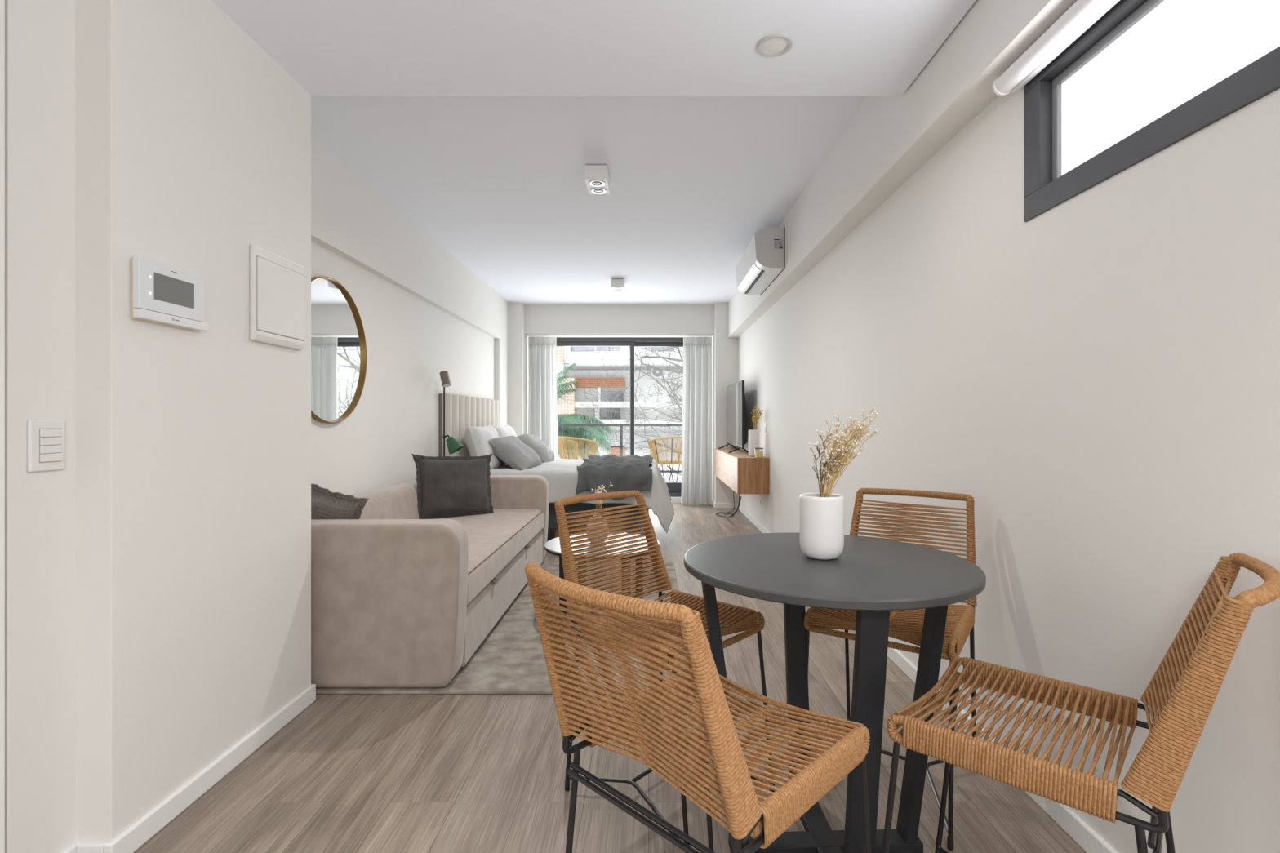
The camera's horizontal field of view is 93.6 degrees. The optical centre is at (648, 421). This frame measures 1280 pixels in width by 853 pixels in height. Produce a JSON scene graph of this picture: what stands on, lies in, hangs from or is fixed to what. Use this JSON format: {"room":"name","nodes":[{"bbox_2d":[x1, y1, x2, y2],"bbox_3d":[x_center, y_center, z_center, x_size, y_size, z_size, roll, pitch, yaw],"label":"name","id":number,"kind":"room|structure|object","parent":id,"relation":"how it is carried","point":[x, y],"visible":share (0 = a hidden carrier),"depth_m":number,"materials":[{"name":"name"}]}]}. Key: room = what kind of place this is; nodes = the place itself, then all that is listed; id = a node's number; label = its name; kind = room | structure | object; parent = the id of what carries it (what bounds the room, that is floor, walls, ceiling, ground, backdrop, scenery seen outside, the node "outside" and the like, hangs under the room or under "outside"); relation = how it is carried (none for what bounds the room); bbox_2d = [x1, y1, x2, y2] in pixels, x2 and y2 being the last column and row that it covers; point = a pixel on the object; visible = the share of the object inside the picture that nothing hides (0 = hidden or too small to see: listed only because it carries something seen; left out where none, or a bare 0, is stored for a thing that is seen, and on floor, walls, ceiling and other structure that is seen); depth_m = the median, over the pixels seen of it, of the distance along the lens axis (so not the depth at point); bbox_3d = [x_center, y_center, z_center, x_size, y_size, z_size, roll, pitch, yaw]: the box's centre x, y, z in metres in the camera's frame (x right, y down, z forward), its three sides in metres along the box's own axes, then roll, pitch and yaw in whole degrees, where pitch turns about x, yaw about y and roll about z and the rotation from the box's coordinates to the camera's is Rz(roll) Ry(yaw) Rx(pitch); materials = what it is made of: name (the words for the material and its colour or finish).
{"room":"studio apartment","nodes":[
{"label":"studio apartment","id":0,"kind":"room"},
{"bbox_2d":[4,0,311,852],"bbox_3d":[-1.613,-0.084,1.772,0.675,2.388,0.995,0,0,0],"label":"wall","id":1,"kind":"structure","parent":0,"point":[157,582],"depth_m":1.49,"materials":[{"name":"white paint"}]},
{"bbox_2d":[0,0,4,852],"bbox_3d":[-1.651,-0.084,1.012,0.598,2.288,0.525,0,0,0],"label":"door","id":2,"kind":"structure","parent":1,"relation":"in","point":[2,2],"depth_m":1.26,"materials":[{"name":"white paint"}]},
{"bbox_2d":[26,419,64,471],"bbox_3d":[-1.353,0.054,1.352,0.014,0.115,0.080,0,0,0],"label":"light switch","id":3,"kind":"object","parent":1,"relation":"attached to","point":[45,437],"visible":1,"depth_m":1.34,"materials":[{"name":"white plastic"}]},
{"bbox_2d":[131,255,208,331],"bbox_3d":[-1.263,-0.329,1.587,0.030,0.154,0.230,0,0,0],"label":"intercom","id":4,"kind":"object","parent":1,"relation":"attached to","point":[162,294],"visible":1,"depth_m":1.55,"materials":[{"name":"beige plastic"}]},
{"bbox_2d":[60,684,315,852],"bbox_3d":[-1.431,1.029,1.778,0.337,0.062,1.007,0,0,0],"label":"baseboard","id":5,"kind":"structure","parent":1,"relation":"attached to","point":[131,839],"depth_m":1.68,"materials":[{"name":"white paint"}]},
{"bbox_2d":[249,244,305,350],"bbox_3d":[-1.264,-0.412,2.055,0.022,0.308,0.280,0,0,0],"label":"electrical panel","id":6,"kind":"object","parent":1,"relation":"attached to","point":[277,282],"visible":1,"depth_m":2.02,"materials":[{"name":"white plastic"}]},
{"bbox_2d":[311,135,508,495],"bbox_3d":[-1.825,-0.175,5.020,0.250,2.570,5.900,0,0,0],"label":"wall","id":7,"kind":"structure","parent":0,"point":[424,313],"depth_m":4.10,"materials":[{"name":"white paint"}]},
{"bbox_2d":[311,276,366,423],"bbox_3d":[-1.739,-0.383,3.280,0.032,0.790,0.790,0,0,0],"label":"round mirror","id":8,"kind":"object","parent":7,"relation":"attached to","point":[338,340],"visible":0.71,"depth_m":3.33,"materials":[{"name":"gold metal"}]},
{"bbox_2d":[439,392,498,456],"bbox_3d":[-1.716,0.362,5.915,0.077,1.196,1.790,0,0,0],"label":"headboard","id":9,"kind":"object","parent":7,"relation":"attached to","point":[461,411],"visible":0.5,"depth_m":5.43,"materials":[{"name":"grey fabric"}]},
{"bbox_2d":[508,302,528,435],"bbox_3d":[-1.655,-0.175,7.595,0.240,2.570,0.610,0,0,0],"label":"pillar","id":10,"kind":"structure","parent":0,"point":[518,351],"depth_m":7.29,"materials":[{"name":"white paint"}]},
{"bbox_2d":[311,96,866,305],"bbox_3d":[-0.350,-1.500,5.120,3.200,0.120,5.700,0,0,0],"label":"ceiling","id":11,"kind":"structure","parent":0,"point":[499,183],"depth_m":3.52,"materials":[{"name":"white paint"}]},
{"bbox_2d":[584,164,609,194],"bbox_3d":[-0.295,-1.395,3.475,0.128,0.090,0.230,0,0,0],"label":"spotlight","id":12,"kind":"object","parent":11,"relation":"attached to","point":[597,178],"visible":1,"depth_m":3.37,"materials":[{"name":"grey metal"}]},
{"bbox_2d":[611,278,624,291],"bbox_3d":[-0.315,-1.395,6.175,0.128,0.090,0.230,0,0,0],"label":"spotlight","id":13,"kind":"object","parent":11,"relation":"attached to","point":[617,284],"visible":1,"depth_m":6.06,"materials":[{"name":"grey metal"}]},
{"bbox_2d":[212,0,976,96],"bbox_3d":[-0.496,-1.394,0.485,2.907,0.332,3.570,0,0,0],"label":"ceiling","id":14,"kind":"structure","parent":0,"point":[328,47],"depth_m":1.96,"materials":[{"name":"white paint"}]},
{"bbox_2d":[756,33,793,57],"bbox_3d":[0.412,-1.224,1.960,0.116,0.007,0.116,0,0,0],"label":"recessed light","id":15,"kind":"object","parent":14,"relation":"in","point":[774,45],"visible":1,"depth_m":1.96,"materials":[{"name":"grey plastic"}]},
{"bbox_2d":[762,38,786,53],"bbox_3d":[0.412,-1.226,1.960,0.080,0.002,0.080,0,0,-41],"label":"diffuser","id":16,"kind":"object","parent":15,"relation":"attached to","point":[769,45],"depth_m":1.96,"materials":[{"name":"white plastic"}]},
{"bbox_2d":[133,502,1086,852],"bbox_3d":[-0.350,1.120,3.335,3.200,0.120,9.270,0,0,0],"label":"floor","id":17,"kind":"structure","parent":0,"point":[349,773],"depth_m":1.76,"materials":[{"name":"brown wood"}]},
{"bbox_2d":[439,370,463,456],"bbox_3d":[-1.617,0.326,4.860,0.245,1.468,0.170,0,0,0],"label":"floor lamp","id":18,"kind":"object","parent":17,"relation":"on","point":[453,445],"visible":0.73,"depth_m":4.83,"materials":[{"name":"black plastic"}]},
{"bbox_2d":[315,562,684,693],"bbox_3d":[-0.557,1.052,3.388,1.485,0.013,2.125,0,0,0],"label":"area rug","id":19,"kind":"object","parent":17,"relation":"on","point":[510,660],"visible":0.24,"depth_m":2.60,"materials":[{"name":"grey carpet"}]},
{"bbox_2d":[311,475,549,687],"bbox_3d":[-1.221,0.724,3.417,0.958,0.642,2.165,0,0,0],"label":"sofa","id":20,"kind":"object","parent":19,"relation":"on","point":[399,598],"visible":0.75,"depth_m":2.33,"materials":[{"name":"beige fabric"}]},
{"bbox_2d":[311,484,368,519],"bbox_3d":[-1.526,0.470,2.656,0.609,0.605,0.253,0,0,-10],"label":"throw pillow","id":21,"kind":"object","parent":20,"relation":"on","point":[326,504],"visible":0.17,"depth_m":2.58,"materials":[{"name":"grey fabric"}]},
{"bbox_2d":[412,453,493,519],"bbox_3d":[-1.300,0.438,4.031,0.554,0.451,0.198,0,0,-33],"label":"throw pillow","id":22,"kind":"object","parent":20,"relation":"on","point":[448,486],"visible":0.98,"depth_m":3.96,"materials":[{"name":"grey fabric"}]},
{"bbox_2d":[428,509,544,604],"bbox_3d":[-1.121,0.705,3.417,0.738,0.140,1.847,0,0,0],"label":"seat cushion","id":23,"kind":"object","parent":20,"relation":"on","point":[496,540],"depth_m":3.37,"materials":[{"name":"beige fabric"}]},
{"bbox_2d":[544,533,660,619],"bbox_3d":[-0.247,0.849,3.220,0.618,0.394,0.618,0,0,0],"label":"coffee table","id":24,"kind":"object","parent":19,"relation":"on","point":[552,546],"visible":0.35,"depth_m":3.10,"materials":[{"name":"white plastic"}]},
{"bbox_2d":[586,514,608,543],"bbox_3d":[-0.275,0.577,3.210,0.120,0.150,0.120,0,0,0],"label":"bud vase","id":25,"kind":"object","parent":24,"relation":"on","point":[599,514],"visible":0.23,"depth_m":3.17,"materials":[{"name":"beige ceramic"}]},
{"bbox_2d":[591,481,613,515],"bbox_3d":[-0.255,0.429,3.212,0.114,0.213,0.070,0,0,-32],"label":"dried flowers","id":26,"kind":"object","parent":25,"relation":"in","point":[597,502],"visible":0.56,"depth_m":3.20,"materials":[{"name":"beige plant"}]},
{"bbox_2d":[547,502,648,537],"bbox_3d":[-0.823,0.767,5.920,1.685,0.585,1.600,0,0,0],"label":"bed","id":27,"kind":"object","parent":17,"relation":"on","point":[578,507],"visible":0.15,"depth_m":5.12,"materials":[{"name":"grey"}]},
{"bbox_2d":[464,425,505,468],"bbox_3d":[-1.498,0.260,5.550,0.282,0.440,0.700,0,0,0],"label":"bed pillow","id":28,"kind":"object","parent":27,"relation":"on","point":[476,438],"visible":0.62,"depth_m":5.27,"materials":[{"name":"white fabric"}]},
{"bbox_2d":[490,424,517,464],"bbox_3d":[-1.499,0.260,6.300,0.274,0.440,0.700,0,0,0],"label":"bed pillow","id":29,"kind":"object","parent":27,"relation":"on","point":[506,430],"visible":0.28,"depth_m":6.11,"materials":[{"name":"white fabric"}]},
{"bbox_2d":[489,458,674,533],"bbox_3d":[-0.581,0.674,5.895,1.600,0.536,1.832,0,0,0],"label":"duvet","id":30,"kind":"object","parent":27,"relation":"on","point":[562,474],"visible":0.46,"depth_m":5.05,"materials":[{"name":"grey fabric"}]},
{"bbox_2d":[487,435,542,470],"bbox_3d":[-1.240,0.307,5.620,0.371,0.333,0.605,0,0,7],"label":"bed pillow","id":31,"kind":"object","parent":30,"relation":"on","point":[510,450],"visible":0.86,"depth_m":5.38,"materials":[{"name":"grey fabric"}]},
{"bbox_2d":[516,433,555,462],"bbox_3d":[-1.191,0.304,6.320,0.365,0.341,0.602,0,0,-2],"label":"bed pillow","id":32,"kind":"object","parent":30,"relation":"on","point":[545,454],"visible":0.56,"depth_m":6.08,"materials":[{"name":"grey fabric"}]},
{"bbox_2d":[575,454,653,500],"bbox_3d":[-0.295,0.506,5.788,0.717,0.301,1.699,0,0,0],"label":"throw blanket","id":33,"kind":"object","parent":30,"relation":"on","point":[627,473],"visible":0.97,"depth_m":5.02,"materials":[{"name":"grey fabric"}]},
{"bbox_2d":[554,490,774,852],"bbox_3d":[0.019,0.647,1.755,0.567,0.826,0.402,0,0,43],"label":"chair","id":34,"kind":"object","parent":17,"relation":"on","point":[737,619],"visible":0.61,"depth_m":1.82,"materials":[{"name":"brown wicker"}]},
{"bbox_2d":[524,561,871,852],"bbox_3d":[0.089,0.647,1.055,0.402,0.826,0.567,0,0,44],"label":"chair","id":35,"kind":"object","parent":17,"relation":"on","point":[729,778],"visible":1,"depth_m":0.93,"materials":[{"name":"brown wicker"}]},
{"bbox_2d":[684,532,986,852],"bbox_3d":[0.436,0.700,1.488,0.697,0.720,0.697,0,0,-2],"label":"dining table","id":36,"kind":"object","parent":17,"relation":"on","point":[872,577],"visible":0.76,"depth_m":1.42,"materials":[{"name":"grey laminate"}]},
{"bbox_2d":[800,492,844,559],"bbox_3d":[0.432,0.262,1.500,0.107,0.156,0.107,0,0,0],"label":"ceramic vase","id":37,"kind":"object","parent":36,"relation":"on","point":[821,518],"visible":0.97,"depth_m":1.46,"materials":[{"name":"white ceramic"}]},
{"bbox_2d":[808,406,879,497],"bbox_3d":[0.489,0.099,1.500,0.171,0.269,0.102,0,0,0],"label":"dried flowers","id":38,"kind":"object","parent":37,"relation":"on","point":[837,441],"visible":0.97,"depth_m":1.50,"materials":[{"name":"brown plant"}]},
{"bbox_2d":[803,487,977,850],"bbox_3d":[0.750,0.647,1.823,0.402,0.826,0.567,0,0,35],"label":"chair","id":39,"kind":"object","parent":17,"relation":"on","point":[905,625],"visible":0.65,"depth_m":1.83,"materials":[{"name":"brown wicker"}]},
{"bbox_2d":[881,552,1279,852],"bbox_3d":[0.768,0.647,1.113,0.567,0.826,0.402,0,0,43],"label":"chair","id":40,"kind":"object","parent":17,"relation":"on","point":[1184,687],"visible":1,"depth_m":1.04,"materials":[{"name":"brown wicker"}]},
{"bbox_2d":[524,305,714,337],"bbox_3d":[-0.361,-1.272,7.675,2.367,0.375,0.450,0,0,0],"label":"wall","id":41,"kind":"structure","parent":0,"point":[539,319],"depth_m":7.45,"materials":[{"name":"white paint"}]},
{"bbox_2d":[528,336,558,459],"bbox_3d":[-1.333,-0.007,7.577,0.405,2.110,0.132,0,0,-5],"label":"curtain","id":42,"kind":"object","parent":41,"relation":"hanging from","point":[542,400],"visible":0.67,"depth_m":7.57,"materials":[{"name":"white fabric"}]},
{"bbox_2d":[527,333,712,336],"bbox_3d":[-0.361,-1.073,7.487,2.307,0.027,0.025,0,0,0],"label":"rail","id":43,"kind":"object","parent":41,"relation":"attached to","point":[528,335],"visible":1,"depth_m":7.48,"materials":[{"name":"white metal"}]},
{"bbox_2d":[681,336,711,504],"bbox_3d":[0.604,-0.007,7.577,0.389,2.110,0.130,0,0,0],"label":"curtain","id":44,"kind":"object","parent":41,"relation":"hanging from","point":[696,436],"visible":1,"depth_m":7.58,"materials":[{"name":"white fabric"}]},
{"bbox_2d":[670,497,681,502],"bbox_3d":[-0.361,-0.065,7.865,2.447,2.350,0.210,0,0,0],"label":"wall","id":45,"kind":"structure","parent":0,"point":[673,500],"depth_m":7.76,"materials":[{"name":"white paint"}]},
{"bbox_2d":[556,337,683,497],"bbox_3d":[-0.265,-0.060,7.855,2.050,2.090,0.110,0,0,0],"label":"window","id":46,"kind":"structure","parent":45,"relation":"in","point":[675,488],"depth_m":7.81,"materials":[{"name":"grey metal"}]},
{"bbox_2d":[711,302,737,503],"bbox_3d":[0.959,-0.175,7.595,0.293,2.570,0.610,0,0,0],"label":"pillar","id":47,"kind":"structure","parent":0,"point":[724,348],"depth_m":7.29,"materials":[{"name":"white paint"}]},
{"bbox_2d":[728,0,1077,337],"bbox_3d":[1.030,-1.235,2.995,0.130,0.450,8.590,0,0,0],"label":"beam","id":48,"kind":"structure","parent":0,"point":[887,140],"depth_m":2.35,"materials":[{"name":"white paint"}]},
{"bbox_2d":[735,226,785,295],"bbox_3d":[0.858,-1.228,4.717,0.215,0.291,0.928,0,0,0],"label":"air conditioner","id":49,"kind":"object","parent":48,"relation":"attached to","point":[763,260],"visible":1,"depth_m":4.32,"materials":[{"name":"white plastic"}]},
{"bbox_2d":[744,270,764,293],"bbox_3d":[0.832,-1.102,4.747,0.023,0.026,0.775,0,0,0],"label":"air vent","id":50,"kind":"object","parent":49,"relation":"attached to","point":[757,277],"depth_m":4.70,"materials":[{"name":"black plastic"}]},
{"bbox_2d":[737,86,1279,852],"bbox_3d":[1.167,-0.175,3.335,0.165,2.570,9.270,0,0,0],"label":"wall","id":51,"kind":"structure","parent":0,"point":[1099,371],"depth_m":1.51,"materials":[{"name":"white paint"}]},
{"bbox_2d":[715,448,769,494],"bbox_3d":[0.942,0.495,6.335,0.286,0.326,1.879,0,0,0],"label":"tv console","id":52,"kind":"object","parent":51,"relation":"attached to","point":[744,473],"visible":0.99,"depth_m":5.40,"materials":[{"name":"brown wood"}]},
{"bbox_2d":[715,494,742,518],"bbox_3d":[0.908,0.858,6.185,0.304,0.403,1.458,0,0,0],"label":"power cable","id":53,"kind":"object","parent":52,"relation":"hanging from","point":[740,496],"visible":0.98,"depth_m":6.62,"materials":[{"name":"black plastic"}]},
{"bbox_2d":[724,490,734,515],"bbox_3d":[0.892,0.858,6.676,0.084,0.400,0.656,0,0,3],"label":"power cable","id":54,"kind":"object","parent":52,"relation":"hanging from","point":[733,491],"visible":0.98,"depth_m":6.44,"materials":[{"name":"black plastic"}]},
{"bbox_2d":[718,380,748,453],"bbox_3d":[0.931,-0.038,6.638,0.217,0.743,1.215,0,0,0],"label":"television","id":55,"kind":"object","parent":52,"relation":"on","point":[736,415],"visible":1,"depth_m":6.39,"materials":[{"name":"black plastic"}]},
{"bbox_2d":[748,429,759,457],"bbox_3d":[0.985,0.207,5.620,0.102,0.250,0.102,0,0,0],"label":"vase","id":56,"kind":"object","parent":52,"relation":"on","point":[753,435],"visible":0.85,"depth_m":5.58,"materials":[{"name":"white ceramic"}]},
{"bbox_2d":[751,406,763,430],"bbox_3d":[1.017,-0.009,5.618,0.107,0.262,0.089,0,0,26],"label":"dried flowers","id":57,"kind":"object","parent":56,"relation":"in","point":[757,417],"visible":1,"depth_m":5.61,"materials":[{"name":"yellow plant"}]},
{"bbox_2d":[754,448,763,457],"bbox_3d":[1.005,0.288,5.470,0.082,0.085,0.082,0,0,0],"label":"candle","id":58,"kind":"object","parent":52,"relation":"on","point":[757,454],"visible":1,"depth_m":5.44,"materials":[{"name":"yellow wax"}]},
{"bbox_2d":[760,497,762,507],"bbox_3d":[1.080,0.780,5.785,0.010,0.090,0.090,0,0,0],"label":"power outlet","id":59,"kind":"object","parent":51,"relation":"attached to","point":[761,498],"visible":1,"depth_m":5.75,"materials":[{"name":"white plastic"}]},
{"bbox_2d":[764,422,766,435],"bbox_3d":[1.080,0.077,5.562,0.010,0.115,0.085,0,0,0],"label":"wall switch","id":60,"kind":"object","parent":51,"relation":"attached to","point":[765,424],"visible":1,"depth_m":5.54,"materials":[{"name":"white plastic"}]},
{"bbox_2d":[711,499,1117,852],"bbox_3d":[0.948,1.029,3.250,0.295,0.062,9.100,0,0,0],"label":"baseboard","id":61,"kind":"structure","parent":51,"relation":"attached to","point":[1063,815],"depth_m":1.58,"materials":[{"name":"white paint"}]},
{"bbox_2d":[1023,0,1279,222],"bbox_3d":[1.122,-0.773,0.939,0.086,0.403,1.578,0,0,0],"label":"window","id":62,"kind":"structure","parent":51,"relation":"in","point":[1148,76],"depth_m":1.36,"materials":[{"name":"grey metal"}]},
{"bbox_2d":[992,0,1119,96],"bbox_3d":[1.036,-0.975,0.896,0.069,0.058,1.712,0,0,0],"label":"roller blind","id":63,"kind":"object","parent":62,"relation":"attached to","point":[1082,15],"visible":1,"depth_m":1.53,"materials":[{"name":"white"}]},
{"bbox_3d":[0.000,1.110,8.660,8.000,0.200,1.380,0,0,0],"label":"floor","id":64,"kind":"structure","parent":0,"visible":0},
{"bbox_2d":[557,435,599,459],"bbox_3d":[-1.055,0.606,8.590,0.562,0.785,0.667,0,0,-40],"label":"balcony chair","id":65,"kind":"object","parent":64,"relation":"on","point":[561,445],"visible":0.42,"depth_m":8.38,"materials":[{"name":"brown wicker"}]},
{"bbox_2d":[648,436,681,482],"bbox_3d":[0.342,0.606,8.579,0.667,0.785,0.562,0,0,-28],"label":"balcony chair","id":66,"kind":"object","parent":64,"relation":"on","point":[653,452],"visible":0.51,"depth_m":8.39,"materials":[{"name":"beige wicker"}]},
{"bbox_2d":[662,476,681,482],"bbox_3d":[0.000,0.940,9.275,8.000,0.140,0.150,0,0,0],"label":"kerb","id":67,"kind":"object","parent":64,"relation":"on","point":[666,478],"depth_m":9.20,"materials":[{"name":"white paint"}]},
{"bbox_2d":[557,423,682,472],"bbox_3d":[0.000,0.458,9.280,7.000,0.825,0.050,0,0,0],"label":"balcony railing","id":68,"kind":"object","parent":67,"relation":"on","point":[620,425],"visible":0.11,"depth_m":9.26,"materials":[{"name":"grey metal"}]},
{"label":"outside","id":69,"kind":"structure","parent":0,"visible":0},
{"bbox_3d":[0.000,7.110,24.700,60.000,0.100,30.600,0,0,0],"label":"ground","id":70,"kind":"structure","parent":69,"visible":0},
{"bbox_2d":[556,362,613,459],"bbox_3d":[-2.106,2.980,10.975,2.958,8.165,3.011,0,0,0],"label":"palm tree","id":71,"kind":"object","parent":70,"relation":"on","point":[562,431],"visible":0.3,"depth_m":10.58,"materials":[{"name":"green plant"}]},
{"bbox_2d":[556,346,683,476],"bbox_3d":[0.000,0.060,23.975,32.000,16.000,10.050,0,0,0],"label":"apartment building","id":72,"kind":"structure","parent":70,"relation":"on","point":[566,356],"depth_m":20.30,"materials":[{"name":"concrete"}]},
{"bbox_2d":[575,387,598,401],"bbox_3d":[-2.104,-0.895,20.490,0.794,0.462,0.220,0,0,0],"label":"shutter","id":73,"kind":"object","parent":72,"relation":"hanging from","point":[580,397],"depth_m":20.38,"materials":[{"name":"grey"}]},
{"bbox_2d":[574,377,625,387],"bbox_3d":[-1.646,-1.301,20.460,1.692,0.322,0.320,0,0,0],"label":"brick wall","id":74,"kind":"structure","parent":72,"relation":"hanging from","point":[582,381],"depth_m":20.30,"materials":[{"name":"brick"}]},
{"bbox_2d":[610,445,624,456],"bbox_3d":[-1.057,1.076,20.460,0.478,0.460,0.320,0,0,0],"label":"brick wall","id":75,"kind":"structure","parent":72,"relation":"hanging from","point":[616,453],"depth_m":20.30,"materials":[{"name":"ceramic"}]},
{"bbox_2d":[652,368,662,377],"bbox_3d":[0.293,-1.630,19.925,0.330,0.330,0.050,0,0,0],"label":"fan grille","id":76,"kind":"object","parent":72,"relation":"attached to","point":[653,369],"depth_m":19.90,"materials":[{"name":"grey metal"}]},
{"bbox_2d":[563,346,683,476],"bbox_3d":[1.156,1.155,13.977,7.132,11.815,5.455,0,0,-15],"label":"bare tree","id":77,"kind":"object","parent":70,"relation":"on","point":[675,397],"visible":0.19,"depth_m":13.34,"materials":[{"name":"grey plant"}]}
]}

